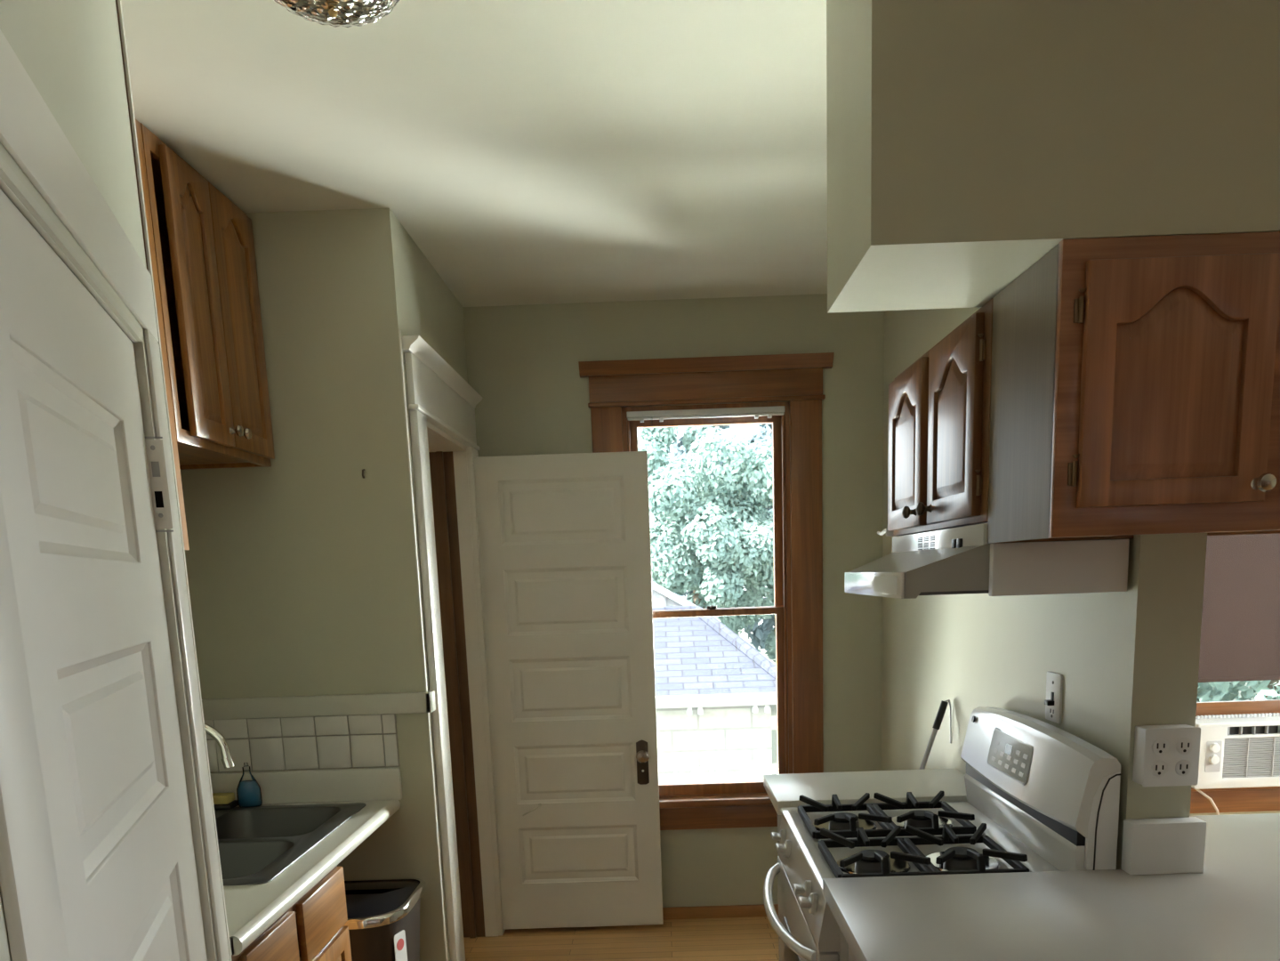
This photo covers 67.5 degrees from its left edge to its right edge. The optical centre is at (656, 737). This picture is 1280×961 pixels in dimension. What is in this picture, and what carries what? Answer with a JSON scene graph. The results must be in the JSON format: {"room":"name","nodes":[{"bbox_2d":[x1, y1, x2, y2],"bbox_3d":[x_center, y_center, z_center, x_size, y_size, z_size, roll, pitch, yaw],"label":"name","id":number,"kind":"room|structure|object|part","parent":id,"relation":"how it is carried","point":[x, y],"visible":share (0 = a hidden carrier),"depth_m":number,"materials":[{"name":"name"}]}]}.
{"room":"kitchen","nodes":[
{"label":"kitchen","id":0,"kind":"room"},
{"bbox_2d":[0,0,217,960],"bbox_3d":[-0.721,0.059,1.149,0.143,2.641,1.380,-5,10,-18],"label":"wall","id":1,"kind":"structure","parent":0,"point":[70,51],"depth_m":1.30,"materials":[{"name":"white paint"}]},
{"bbox_2d":[0,188,207,960],"bbox_3d":[-0.705,0.377,1.315,0.040,1.934,0.865,-5,10,-18],"label":"door","id":2,"kind":"structure","parent":1,"relation":"in","point":[75,482],"depth_m":1.17,"materials":[{"name":"white paint"}]},
{"bbox_2d":[0,0,232,960],"bbox_3d":[-0.751,0.042,1.259,0.161,2.640,1.152,-5,10,-18],"label":"door frame","id":3,"kind":"structure","parent":1,"relation":"attached to","point":[29,132],"depth_m":1.13,"materials":[{"name":"white paint"}]},
{"bbox_3d":[-0.835,-0.424,1.605,0.030,0.145,0.002,-5,10,-18],"label":"strike plate","id":4,"kind":"part","parent":3,"relation":"part of","materials":[{"name":"white paint"}]},
{"bbox_2d":[180,207,450,960],"bbox_3d":[-1.190,-0.270,3.151,0.884,2.641,0.165,-2,10,0],"label":"wall","id":5,"kind":"structure","parent":0,"point":[301,567],"depth_m":3.00,"materials":[{"name":"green paint"}]},
{"bbox_2d":[203,713,400,772],"bbox_3d":[-1.162,0.018,3.111,0.642,0.175,0.011,-2,10,0],"label":"tile","id":6,"kind":"structure","parent":5,"relation":"attached to","point":[363,740],"depth_m":3.11,"materials":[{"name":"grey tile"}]},
{"bbox_2d":[201,690,435,719],"bbox_3d":[-1.105,-0.105,3.107,0.764,0.066,0.067,-2,10,0],"label":"trim","id":7,"kind":"structure","parent":5,"relation":"attached to","point":[403,702],"depth_m":3.07,"materials":[{"name":"white paint"}]},
{"bbox_2d":[398,329,505,960],"bbox_3d":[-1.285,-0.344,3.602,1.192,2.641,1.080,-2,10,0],"label":"door frame","id":8,"kind":"structure","parent":5,"relation":"attached to","point":[442,404],"depth_m":3.90,"materials":[{"name":"white paint"}]},
{"bbox_3d":[-0.750,-1.294,3.444,0.058,0.040,1.064,-2,10,0],"label":"cornice","id":9,"kind":"part","parent":8,"relation":"part of","materials":[{"name":"white paint"}]},
{"bbox_2d":[403,227,467,382],"bbox_3d":[-0.847,-0.373,3.681,0.200,2.641,0.916,-2,10,0],"label":"wall","id":10,"kind":"structure","parent":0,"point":[436,314],"depth_m":3.39,"materials":[{"name":"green paint"}]},
{"bbox_2d":[120,0,827,306],"bbox_3d":[0.732,-1.405,0.844,7.340,0.250,6.426,-2,10,0],"label":"ceiling","id":11,"kind":"structure","parent":0,"point":[532,151],"depth_m":2.36,"materials":[{"name":"paint"}]},
{"bbox_2d":[273,0,399,27],"bbox_3d":[-0.564,-1.311,1.653,0.266,0.122,0.265,-2,10,0],"label":"ceiling light","id":12,"kind":"object","parent":11,"relation":"attached to","point":[347,13],"visible":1,"depth_m":1.68,"materials":[{"name":"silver metal"}]},
{"bbox_2d":[463,916,779,960],"bbox_3d":[0.828,1.418,1.331,7.340,0.200,6.426,-2,10,0],"label":"floor","id":13,"kind":"structure","parent":0,"point":[726,938],"depth_m":4.08,"materials":[{"name":"brown wood"}]},
{"bbox_2d":[231,865,351,960],"bbox_3d":[-1.135,0.797,2.359,0.658,0.804,0.652,-2,10,0],"label":"base cabinet","id":14,"kind":"object","parent":13,"relation":"on","point":[316,931],"visible":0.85,"depth_m":2.38,"materials":[{"name":"brown wood"}]},
{"bbox_3d":[-0.861,0.509,2.145,0.019,0.157,0.270,-2,10,0],"label":"drawer","id":15,"kind":"part","parent":14,"relation":"part of","materials":[{"name":"brown wood"}]},
{"bbox_2d":[209,766,402,955],"bbox_3d":[-1.158,0.281,2.548,0.644,0.148,1.209,-2,10,0],"label":"countertop","id":16,"kind":"structure","parent":14,"relation":"on","point":[252,909],"depth_m":2.88,"materials":[{"name":"white laminate"}]},
{"bbox_2d":[204,722,234,768],"bbox_3d":[-1.302,0.119,2.663,0.265,0.346,0.229,-2,10,0],"label":"faucet","id":17,"kind":"object","parent":16,"relation":"on","point":[227,760],"visible":0.2,"depth_m":2.64,"materials":[{"name":"silver metal"}]},
{"bbox_3d":[-1.298,0.112,2.662,0.247,0.331,0.024,-2,10,0],"label":"spout","id":18,"kind":"part","parent":17,"relation":"part of","materials":[{"name":"silver metal"}]},
{"bbox_2d":[213,799,238,810],"bbox_3d":[-1.402,0.217,3.078,0.100,0.017,0.075,-2,10,0],"label":"soap dish","id":19,"kind":"object","parent":16,"relation":"on","point":[226,806],"visible":0.41,"depth_m":3.04,"materials":[{"name":"black plastic"}]},
{"bbox_2d":[212,792,234,804],"bbox_3d":[-1.403,0.195,3.075,0.080,0.027,0.055,-2,10,0],"label":"sponge","id":20,"kind":"object","parent":19,"relation":"on","point":[219,798],"visible":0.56,"depth_m":3.05,"materials":[{"name":"yellow"}]},
{"bbox_2d":[236,762,262,806],"bbox_3d":[-1.314,0.150,3.082,0.078,0.143,0.044,-2,10,0],"label":"soap bottle","id":21,"kind":"object","parent":16,"relation":"on","point":[248,792],"visible":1,"depth_m":3.07,"materials":[{"name":"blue plastic"}]},
{"bbox_2d":[214,802,366,885],"bbox_3d":[-1.179,0.364,2.705,0.503,0.160,0.810,-2,10,0],"label":"sink","id":22,"kind":"object","parent":16,"relation":"in","point":[258,843],"visible":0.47,"depth_m":2.82,"materials":[{"name":"silver metal"}]},
{"bbox_3d":[-1.169,0.399,2.511,0.367,0.158,0.339,-2,10,0],"label":"bowl","id":23,"kind":"part","parent":22,"relation":"part of","materials":[{"name":"silver metal"}]},
{"bbox_3d":[-1.167,0.333,2.891,0.367,0.158,0.355,-2,10,0],"label":"bowl","id":24,"kind":"part","parent":22,"relation":"part of","materials":[{"name":"silver metal"}]},
{"bbox_3d":[-0.860,0.452,2.472,0.019,0.157,0.303,-2,10,0],"label":"drawer","id":25,"kind":"part","parent":14,"relation":"part of","materials":[{"name":"brown wood"}]},
{"bbox_3d":[-0.849,0.793,2.531,0.019,0.505,0.303,-2,10,0],"label":"door","id":26,"kind":"part","parent":14,"relation":"part of","materials":[{"name":"brown wood"}]},
{"bbox_2d":[295,877,426,960],"bbox_3d":[-0.956,0.787,3.038,0.419,0.582,0.389,-2,10,0],"label":"trash can","id":27,"kind":"object","parent":13,"relation":"on","point":[383,914],"visible":0.59,"depth_m":2.92,"materials":[{"name":"grey plastic"}]},
{"bbox_3d":[-0.966,0.513,2.991,0.393,0.026,0.363,-2,10,0],"label":"lid","id":28,"kind":"part","parent":27,"relation":"part of","materials":[{"name":"black plastic"}]},
{"bbox_2d":[396,938,403,949],"bbox_3d":[-0.779,0.629,2.913,0.001,0.036,0.036,2,10,21],"label":"print","id":29,"kind":"object","parent":27,"relation":"attached to","point":[399,941],"depth_m":2.91},
{"bbox_2d":[777,813,781,856],"bbox_3d":[0.700,0.600,3.026,0.588,0.844,0.355,-2,10,0],"label":"base cabinet","id":30,"kind":"object","parent":13,"relation":"on","point":[779,817],"visible":0.02,"depth_m":3.11,"materials":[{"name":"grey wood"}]},
{"bbox_2d":[763,767,967,814],"bbox_3d":[0.664,0.162,2.955,0.630,0.042,0.377,-2,10,0],"label":"countertop","id":31,"kind":"structure","parent":30,"relation":"on","point":[783,790],"depth_m":2.92,"materials":[{"name":"white laminate"}]},
{"bbox_2d":[848,945,856,960],"bbox_3d":[1.704,0.777,1.740,2.575,0.864,0.675,-2,10,0],"label":"base cabinet","id":32,"kind":"object","parent":13,"relation":"on","point":[851,957],"visible":0.02,"depth_m":2.01,"materials":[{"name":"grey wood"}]},
{"bbox_2d":[822,813,1279,960],"bbox_3d":[1.686,0.246,1.831,2.678,0.148,1.135,-2,10,0],"label":"countertop","id":33,"kind":"structure","parent":32,"relation":"on","point":[1202,887],"depth_m":1.80,"materials":[{"name":"laminate"}]},
{"bbox_2d":[918,699,951,769],"bbox_3d":[0.741,0.412,3.337,0.501,1.106,0.240,-2,10,0],"label":"dustpan","id":34,"kind":"object","parent":13,"relation":"on","point":[943,705],"visible":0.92,"depth_m":3.16,"materials":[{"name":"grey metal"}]},
{"bbox_3d":[0.781,0.451,3.252,0.336,0.989,0.016,-2,10,0],"label":"handle","id":35,"kind":"part","parent":34,"relation":"part of","materials":[{"name":"grey metal"}]},
{"bbox_2d":[763,706,1121,960],"bbox_3d":[0.627,0.540,2.442,0.695,1.164,0.772,-2,10,0],"label":"gas stove","id":36,"kind":"object","parent":13,"relation":"on","point":[1041,796],"visible":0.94,"depth_m":2.27,"materials":[{"name":"white metal"}]},
{"bbox_3d":[0.339,0.279,2.670,0.040,0.048,0.048,-2,10,0],"label":"knob","id":37,"kind":"part","parent":36,"relation":"part of","materials":[{"name":"silver metal"}]},
{"bbox_3d":[0.339,0.298,2.562,0.040,0.048,0.048,-2,10,0],"label":"knob","id":38,"kind":"part","parent":36,"relation":"part of","materials":[{"name":"silver metal"}]},
{"bbox_3d":[0.318,0.433,2.425,0.085,0.037,0.667,-2,10,0],"label":"handle","id":39,"kind":"part","parent":36,"relation":"part of","materials":[{"name":"silver metal"}]},
{"bbox_3d":[0.338,0.355,2.227,0.040,0.048,0.048,-2,10,0],"label":"knob","id":40,"kind":"part","parent":36,"relation":"part of","materials":[{"name":"silver metal"}]},
{"bbox_3d":[0.338,0.371,2.138,0.040,0.048,0.048,-2,10,0],"label":"knob","id":41,"kind":"part","parent":36,"relation":"part of","materials":[{"name":"silver metal"}]},
{"bbox_2d":[777,855,839,960],"bbox_3d":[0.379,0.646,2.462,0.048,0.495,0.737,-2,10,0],"label":"oven","id":42,"kind":"object","parent":36,"relation":"in","point":[792,915],"depth_m":2.46,"materials":[{"name":"white metal"}]},
{"bbox_3d":[0.499,0.226,2.554,0.080,0.018,0.080,-2,10,0],"label":"burner","id":43,"kind":"part","parent":36,"relation":"part of","materials":[{"name":"black metal"}]},
{"bbox_3d":[0.498,0.285,2.209,0.080,0.018,0.080,-2,10,0],"label":"burner","id":44,"kind":"part","parent":36,"relation":"part of","materials":[{"name":"black metal"}]},
{"bbox_3d":[0.703,0.219,2.552,0.080,0.018,0.080,-2,10,0],"label":"burner","id":45,"kind":"part","parent":36,"relation":"part of","materials":[{"name":"black metal"}]},
{"bbox_2d":[780,801,1060,893],"bbox_3d":[0.624,0.261,2.395,0.540,0.014,0.745,-2,10,0],"label":"cooktop","id":46,"kind":"object","parent":36,"relation":"in","point":[817,864],"depth_m":2.35,"materials":[{"name":"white metal"}]},
{"bbox_3d":[0.702,0.279,2.208,0.080,0.018,0.080,-2,10,0],"label":"burner","id":47,"kind":"part","parent":36,"relation":"part of","materials":[{"name":"black metal"}]},
{"bbox_3d":[0.876,0.043,2.382,0.021,0.090,0.265,-2,10,0],"label":"control panel","id":48,"kind":"part","parent":36,"relation":"part of","materials":[{"name":"grey plastic"}]},
{"bbox_2d":[462,293,1279,907],"bbox_3d":[1.289,-0.534,4.192,6.340,2.641,0.160,-2,10,0],"label":"wall","id":49,"kind":"structure","parent":0,"point":[522,360],"depth_m":3.98,"materials":[{"name":"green paint"}]},
{"bbox_2d":[473,450,663,928],"bbox_3d":[-0.369,-0.155,4.043,0.729,2.016,0.097,-2,10,0],"label":"door","id":50,"kind":"structure","parent":49,"relation":"in","point":[565,552],"depth_m":4.05,"materials":[{"name":"white paint"}]},
{"bbox_3d":[-0.060,0.078,4.063,0.056,0.056,0.058,-2,10,0],"label":"knob","id":51,"kind":"part","parent":50,"relation":"part of","materials":[{"name":"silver metal"}]},
{"bbox_2d":[578,352,834,829],"bbox_3d":[0.233,-0.584,4.157,1.035,1.982,0.220,-2,10,0],"label":"window","id":52,"kind":"structure","parent":49,"relation":"in","point":[763,380],"depth_m":4.05,"materials":[{"name":"brown wood"}]},
{"bbox_2d":[626,405,784,560],"bbox_3d":[0.213,-1.061,4.023,0.655,0.609,0.037,-2,10,0],"label":"mini blind","id":53,"kind":"object","parent":52,"relation":"attached to","point":[756,412],"visible":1,"depth_m":3.97,"materials":[{"name":"white plastic"}]},
{"bbox_3d":[0.201,-1.522,3.914,1.035,0.050,0.060,-2,10,0],"label":"cornice","id":54,"kind":"part","parent":52,"relation":"part of","materials":[{"name":"brown wood"}]},
{"bbox_3d":[0.217,-0.957,4.135,0.655,0.853,0.035,-2,10,0],"label":"sash","id":55,"kind":"part","parent":52,"relation":"part of","materials":[{"name":"brown wood"}]},
{"bbox_3d":[0.203,-1.438,3.941,0.976,0.124,0.034,-2,10,0],"label":"head casing","id":56,"kind":"part","parent":52,"relation":"part of","materials":[{"name":"brown wood"}]},
{"bbox_3d":[0.244,-0.153,4.232,0.655,0.820,0.035,-2,10,0],"label":"sash","id":57,"kind":"part","parent":52,"relation":"part of","materials":[{"name":"brown wood"}]},
{"bbox_2d":[662,903,778,919],"bbox_3d":[0.165,0.792,4.336,1.696,0.056,0.014,-2,10,0],"label":"baseboard","id":58,"kind":"structure","parent":49,"relation":"attached to","point":[731,910],"depth_m":4.33,"materials":[{"name":"brown wood"}]},
{"bbox_2d":[1189,786,1279,813],"bbox_3d":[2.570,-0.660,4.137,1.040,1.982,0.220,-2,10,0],"label":"windowsill","id":59,"kind":"structure","parent":49,"relation":"in","point":[1261,798],"depth_m":4.22,"materials":[{"name":"brown wood"}]},
{"bbox_2d":[1191,712,1279,814],"bbox_3d":[2.600,0.249,4.302,0.683,0.739,0.402,-2,10,0],"label":"air conditioner","id":60,"kind":"object","parent":59,"relation":"attached to","point":[1243,750],"visible":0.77,"depth_m":4.09,"materials":[{"name":"white plastic"}]},
{"bbox_3d":[2.381,0.427,4.170,0.121,0.448,0.050,3,11,25],"label":"cord","id":61,"kind":"part","parent":60,"relation":"part of","materials":[{"name":"white plastic"}]},
{"bbox_3d":[2.373,0.080,4.085,0.064,0.135,0.002,-2,10,0],"label":"control plate","id":62,"kind":"part","parent":60,"relation":"part of","materials":[{"name":"beige plastic"}]},
{"bbox_3d":[2.375,0.094,4.080,0.042,0.041,0.015,-2,10,0],"label":"knob","id":63,"kind":"part","parent":60,"relation":"part of","materials":[{"name":"white plastic"}]},
{"bbox_3d":[2.374,0.045,4.071,0.042,0.041,0.015,-2,10,0],"label":"knob","id":64,"kind":"part","parent":60,"relation":"part of","materials":[{"name":"white plastic"}]},
{"bbox_3d":[2.600,0.070,4.099,0.598,0.284,0.030,-2,10,0],"label":"panel","id":65,"kind":"part","parent":60,"relation":"part of","materials":[{"name":"white plastic"}]},
{"bbox_2d":[1222,736,1279,777],"bbox_3d":[2.649,0.080,4.102,0.464,0.176,0.027,-2,10,0],"label":"grille","id":66,"kind":"object","parent":60,"relation":"attached to","point":[1242,756],"depth_m":4.10,"materials":[{"name":"white plastic"}]},
{"bbox_2d":[1229,724,1278,734],"bbox_3d":[2.650,-0.038,4.091,0.454,0.041,0.008,-2,10,0],"label":"air vent","id":67,"kind":"object","parent":60,"relation":"attached to","point":[1234,729],"depth_m":4.09,"materials":[{"name":"plastic"}]},
{"bbox_2d":[1195,699,1279,716],"bbox_3d":[2.583,-0.132,4.211,0.700,0.060,0.032,-2,10,0],"label":"bar","id":68,"kind":"object","parent":59,"relation":"attached to","point":[1264,706],"visible":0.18,"depth_m":4.20,"materials":[{"name":"brown wood"}]},
{"bbox_2d":[1198,532,1279,682],"bbox_3d":[2.558,-0.845,4.024,0.720,1.218,0.044,-2,10,0],"label":"roller shade","id":69,"kind":"object","parent":49,"relation":"attached to","point":[1240,630],"visible":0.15,"depth_m":4.08,"materials":[{"name":"fabric"}]},
{"bbox_2d":[881,306,1207,869],"bbox_3d":[1.032,-0.324,3.025,0.131,2.641,2.214,-2,10,0],"label":"wall","id":70,"kind":"structure","parent":0,"point":[1129,659],"depth_m":2.34,"materials":[{"name":"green paint"}]},
{"bbox_2d":[877,297,993,536],"bbox_3d":[0.774,-0.721,2.321,0.341,0.423,0.880,-2,10,0],"label":"upper cabinet","id":71,"kind":"object","parent":70,"relation":"attached to","point":[939,406],"visible":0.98,"depth_m":2.14,"materials":[{"name":"brown wood"}]},
{"bbox_3d":[0.648,-0.744,2.482,0.014,0.302,0.247,-2,10,0],"label":"raised panel","id":72,"kind":"part","parent":71,"relation":"part of","materials":[{"name":"brown wood"}]},
{"bbox_3d":[0.648,-0.743,2.482,0.019,0.392,0.335,-2,10,0],"label":"door","id":73,"kind":"part","parent":71,"relation":"part of","materials":[{"name":"brown wood"}]},
{"bbox_3d":[0.627,-0.560,2.380,0.034,0.032,0.032,-2,10,0],"label":"knob","id":74,"kind":"part","parent":71,"relation":"part of","materials":[{"name":"brown metal"}]},
{"bbox_3d":[0.626,-0.537,2.250,0.034,0.032,0.032,-2,10,0],"label":"knob","id":75,"kind":"part","parent":71,"relation":"part of","materials":[{"name":"brown metal"}]},
{"bbox_3d":[0.647,-0.676,2.091,0.014,0.302,0.247,-2,10,0],"label":"raised panel","id":76,"kind":"part","parent":71,"relation":"part of","materials":[{"name":"brown wood"}]},
{"bbox_3d":[0.647,-0.675,2.091,0.019,0.392,0.335,-2,10,0],"label":"door","id":77,"kind":"part","parent":71,"relation":"part of","materials":[{"name":"brown wood"}]},
{"bbox_2d":[844,523,1129,598],"bbox_3d":[0.723,-0.426,2.310,0.458,0.146,0.802,-2,10,0],"label":"range hood","id":78,"kind":"object","parent":70,"relation":"attached to","point":[960,559],"visible":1,"depth_m":1.94,"materials":[{"name":"silver metal"}]},
{"bbox_3d":[0.665,-0.463,2.315,0.009,0.069,0.772,-2,10,0],"label":"control panel","id":79,"kind":"part","parent":78,"relation":"part of","materials":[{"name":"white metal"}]},
{"bbox_2d":[918,589,989,595],"bbox_3d":[0.728,-0.347,2.233,0.360,0.008,0.480,-2,10,0],"label":"grille","id":80,"kind":"object","parent":78,"relation":"attached to","point":[978,591],"depth_m":2.00,"materials":[{"name":"silver metal"}]},
{"bbox_2d":[951,539,956,547],"bbox_3d":[0.657,-0.426,2.111,0.008,0.022,0.024,-2,10,0],"label":"rocker switch","id":81,"kind":"object","parent":78,"relation":"attached to","point":[953,541],"depth_m":2.10,"materials":[{"name":"black plastic"}]},
{"bbox_2d":[956,538,962,547],"bbox_3d":[0.656,-0.420,2.077,0.008,0.022,0.024,-2,10,0],"label":"rocker switch","id":82,"kind":"object","parent":78,"relation":"attached to","point":[959,541],"depth_m":2.07,"materials":[{"name":"black plastic"}]},
{"bbox_2d":[1044,671,1062,723],"bbox_3d":[0.956,-0.098,2.326,0.022,0.118,0.086,-2,10,0],"label":"wall outlet","id":83,"kind":"object","parent":70,"relation":"attached to","point":[1054,681],"visible":1,"depth_m":2.32,"materials":[{"name":"white plastic"}]},
{"bbox_2d":[1132,724,1200,786],"bbox_3d":[1.028,0.035,1.936,0.110,0.118,0.053,-2,10,0],"label":"outlet box","id":84,"kind":"object","parent":70,"relation":"attached to","point":[1168,754],"visible":1,"depth_m":1.91,"materials":[{"name":"white plastic"}]},
{"bbox_2d":[1151,760,1167,776],"bbox_3d":[1.004,0.062,1.915,0.033,0.033,0.002,-2,10,0],"label":"socket","id":85,"kind":"object","parent":84,"relation":"attached to","point":[1158,768],"depth_m":1.91,"materials":[{"name":"white plastic"}]},
{"bbox_2d":[1151,738,1168,755],"bbox_3d":[1.003,0.019,1.907,0.033,0.033,0.002,-2,10,0],"label":"socket","id":86,"kind":"object","parent":84,"relation":"attached to","point":[1160,746],"depth_m":1.91,"materials":[{"name":"white plastic"}]},
{"bbox_2d":[1175,759,1191,775],"bbox_3d":[1.052,0.060,1.914,0.033,0.033,0.002,-2,10,0],"label":"socket","id":87,"kind":"object","parent":84,"relation":"attached to","point":[1182,767],"depth_m":1.91,"materials":[{"name":"white plastic"}]},
{"bbox_2d":[1176,737,1192,754],"bbox_3d":[1.051,0.017,1.907,0.033,0.033,0.002,-2,10,0],"label":"socket","id":88,"kind":"object","parent":84,"relation":"attached to","point":[1184,744],"depth_m":1.91,"materials":[{"name":"white plastic"}]},
{"bbox_2d":[826,0,1279,313],"bbox_3d":[2.304,-1.173,1.660,3.946,0.589,0.403,-2,10,0],"label":"soffit","id":89,"kind":"structure","parent":0,"point":[967,140],"depth_m":1.50,"materials":[{"name":"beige paint"}]},
{"bbox_2d":[987,231,1279,543],"bbox_3d":[1.047,-0.601,1.698,0.782,0.466,0.380,-2,10,0],"label":"upper cabinet","id":90,"kind":"object","parent":89,"relation":"attached to","point":[1135,381],"visible":1,"depth_m":1.56,"materials":[{"name":"brown wood"}]},
{"bbox_3d":[0.659,-0.593,1.733,0.006,0.465,0.311,-2,10,0],"label":"panel","id":91,"kind":"part","parent":90,"relation":"part of","materials":[{"name":"wood"}]},
{"bbox_3d":[0.843,-0.573,1.555,0.220,0.307,0.014,-2,10,0],"label":"raised panel","id":92,"kind":"part","parent":90,"relation":"part of","materials":[{"name":"brown wood"}]},
{"bbox_3d":[0.843,-0.574,1.554,0.304,0.382,0.019,-2,10,0],"label":"door","id":93,"kind":"part","parent":90,"relation":"part of","materials":[{"name":"brown wood"}]},
{"bbox_3d":[0.984,-0.413,1.554,0.030,0.030,0.034,-2,10,0],"label":"knob","id":94,"kind":"part","parent":90,"relation":"part of","materials":[{"name":"silver metal"}]},
{"bbox_3d":[-1.565,-0.094,2.203,0.140,2.641,1.765,-2,10,0],"label":"wall","id":95,"kind":"structure","parent":0,"visible":0},
{"bbox_2d":[135,119,189,550],"bbox_3d":[-1.363,-0.923,2.141,0.319,0.992,0.426,-2,10,0],"label":"upper cabinet","id":96,"kind":"object","parent":95,"relation":"attached to","point":[137,123],"visible":0.12,"depth_m":2.33,"materials":[{"name":"brown wood"}]},
{"bbox_2d":[140,122,274,469],"bbox_3d":[-1.339,-1.142,2.619,0.372,0.726,0.584,-2,10,0],"label":"upper cabinet","id":97,"kind":"object","parent":95,"relation":"attached to","point":[204,243],"visible":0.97,"depth_m":2.60,"materials":[{"name":"brown wood"}]},
{"bbox_3d":[-1.197,-1.130,2.509,0.019,0.685,0.227,-2,10,0],"label":"door","id":98,"kind":"part","parent":97,"relation":"part of","materials":[{"name":"brown wood"}]},
{"bbox_3d":[-1.198,-1.133,2.509,0.014,0.600,0.135,-2,10,0],"label":"raised panel","id":99,"kind":"part","parent":97,"relation":"part of","materials":[{"name":"brown wood"}]},
{"bbox_3d":[-1.161,-0.848,2.651,0.034,0.032,0.032,-2,10,0],"label":"knob","id":100,"kind":"part","parent":97,"relation":"part of","materials":[{"name":"silver metal"}]},
{"bbox_3d":[-1.197,-1.173,2.761,0.019,0.685,0.273,-2,10,0],"label":"door","id":101,"kind":"part","parent":97,"relation":"part of","materials":[{"name":"brown wood"}]},
{"bbox_3d":[-1.197,-1.177,2.760,0.014,0.600,0.181,-2,10,0],"label":"raised panel","id":102,"kind":"part","parent":97,"relation":"part of","materials":[{"name":"brown wood"}]},
{"bbox_3d":[-1.160,-0.857,2.703,0.034,0.032,0.032,-2,10,0],"label":"knob","id":103,"kind":"part","parent":97,"relation":"part of","materials":[{"name":"silver metal"}]},
{"label":"outside","id":104,"kind":"structure","parent":0,"visible":0},
{"bbox_2d":[738,628,1258,773],"bbox_3d":[0.258,-1.956,37.486,120.000,0.300,65.454,-2,10,0],"label":"ground","id":105,"kind":"structure","parent":104,"point":[744,635],"depth_m":27.70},
{"bbox_2d":[652,580,720,621],"bbox_3d":[-2.533,-2.139,21.938,7.800,5.530,3.450,-2,10,0],"label":"house","id":106,"kind":"structure","parent":105,"relation":"on","point":[661,596],"depth_m":20.28,"materials":[{"name":"white wood"}]},
{"bbox_3d":[0.057,-2.839,20.303,0.210,0.230,0.020,-2,10,0],"label":"pane","id":107,"kind":"part","parent":106,"relation":"part of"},
{"bbox_2d":[636,425,776,663],"bbox_3d":[1.494,-5.363,29.011,9.520,9.236,6.469,-2,10,0],"label":"tree","id":108,"kind":"object","parent":105,"relation":"on","point":[714,543],"visible":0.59,"depth_m":26.72,"materials":[{"name":"green plant"}]},
{"bbox_2d":[652,423,775,652],"bbox_3d":[1.315,-8.675,38.083,12.806,12.688,5.821,-2,10,0],"label":"tree","id":109,"kind":"object","parent":105,"relation":"on","point":[760,631],"visible":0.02,"depth_m":38.32,"materials":[{"name":"green plant"}]},
{"bbox_2d":[652,604,776,783],"bbox_3d":[-1.360,-0.266,16.115,6.823,3.740,6.043,-2,10,0],"label":"neighboring house","id":110,"kind":"structure","parent":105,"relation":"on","point":[715,692],"depth_m":13.53,"materials":[{"name":"grey"}]},
{"bbox_2d":[686,707,692,715],"bbox_3d":[0.452,-0.356,13.190,0.090,0.110,0.090,-2,10,0],"label":"lamp","id":111,"kind":"object","parent":110,"relation":"attached to","point":[689,712],"depth_m":13.16,"materials":[{"name":"white"}]},
{"bbox_2d":[697,707,703,715],"bbox_3d":[0.602,-0.361,13.189,0.090,0.110,0.090,-2,10,0],"label":"lamp","id":112,"kind":"object","parent":110,"relation":"attached to","point":[700,711],"depth_m":13.16,"materials":[{"name":"white"}]},
{"bbox_2d":[751,705,757,713],"bbox_3d":[1.351,-0.385,13.183,0.090,0.110,0.090,-2,10,0],"label":"lamp","id":113,"kind":"object","parent":110,"relation":"attached to","point":[754,709],"depth_m":13.15,"materials":[{"name":"white"}]},
{"bbox_2d":[764,704,770,712],"bbox_3d":[1.521,-0.391,13.181,0.090,0.110,0.090,-2,10,0],"label":"lamp","id":114,"kind":"object","parent":110,"relation":"attached to","point":[767,709],"depth_m":13.15,"materials":[{"name":"white"}]},
{"bbox_2d":[1196,679,1279,701],"bbox_3d":[12.446,-3.226,19.309,9.172,9.273,6.813,-2,10,0],"label":"tree","id":115,"kind":"object","parent":105,"relation":"on","point":[1267,689],"visible":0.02,"depth_m":19.31,"materials":[{"name":"green plant"}]},
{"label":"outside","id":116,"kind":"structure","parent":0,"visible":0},
{"bbox_3d":[0.789,1.087,6.170,8.600,0.090,2.804,-2,10,0],"label":"porch roof","id":117,"kind":"structure","parent":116,"visible":0},
{"bbox_2d":[673,762,777,783],"bbox_3d":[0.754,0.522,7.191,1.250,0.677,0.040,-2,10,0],"label":"porch railing","id":118,"kind":"object","parent":117,"relation":"on","point":[759,765],"visible":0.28,"depth_m":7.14,"materials":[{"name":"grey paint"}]},
{"bbox_3d":[0.153,0.570,7.202,0.035,0.620,0.040,-2,10,0],"label":"post","id":119,"kind":"part","parent":118,"relation":"part of","materials":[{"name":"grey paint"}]}
]}

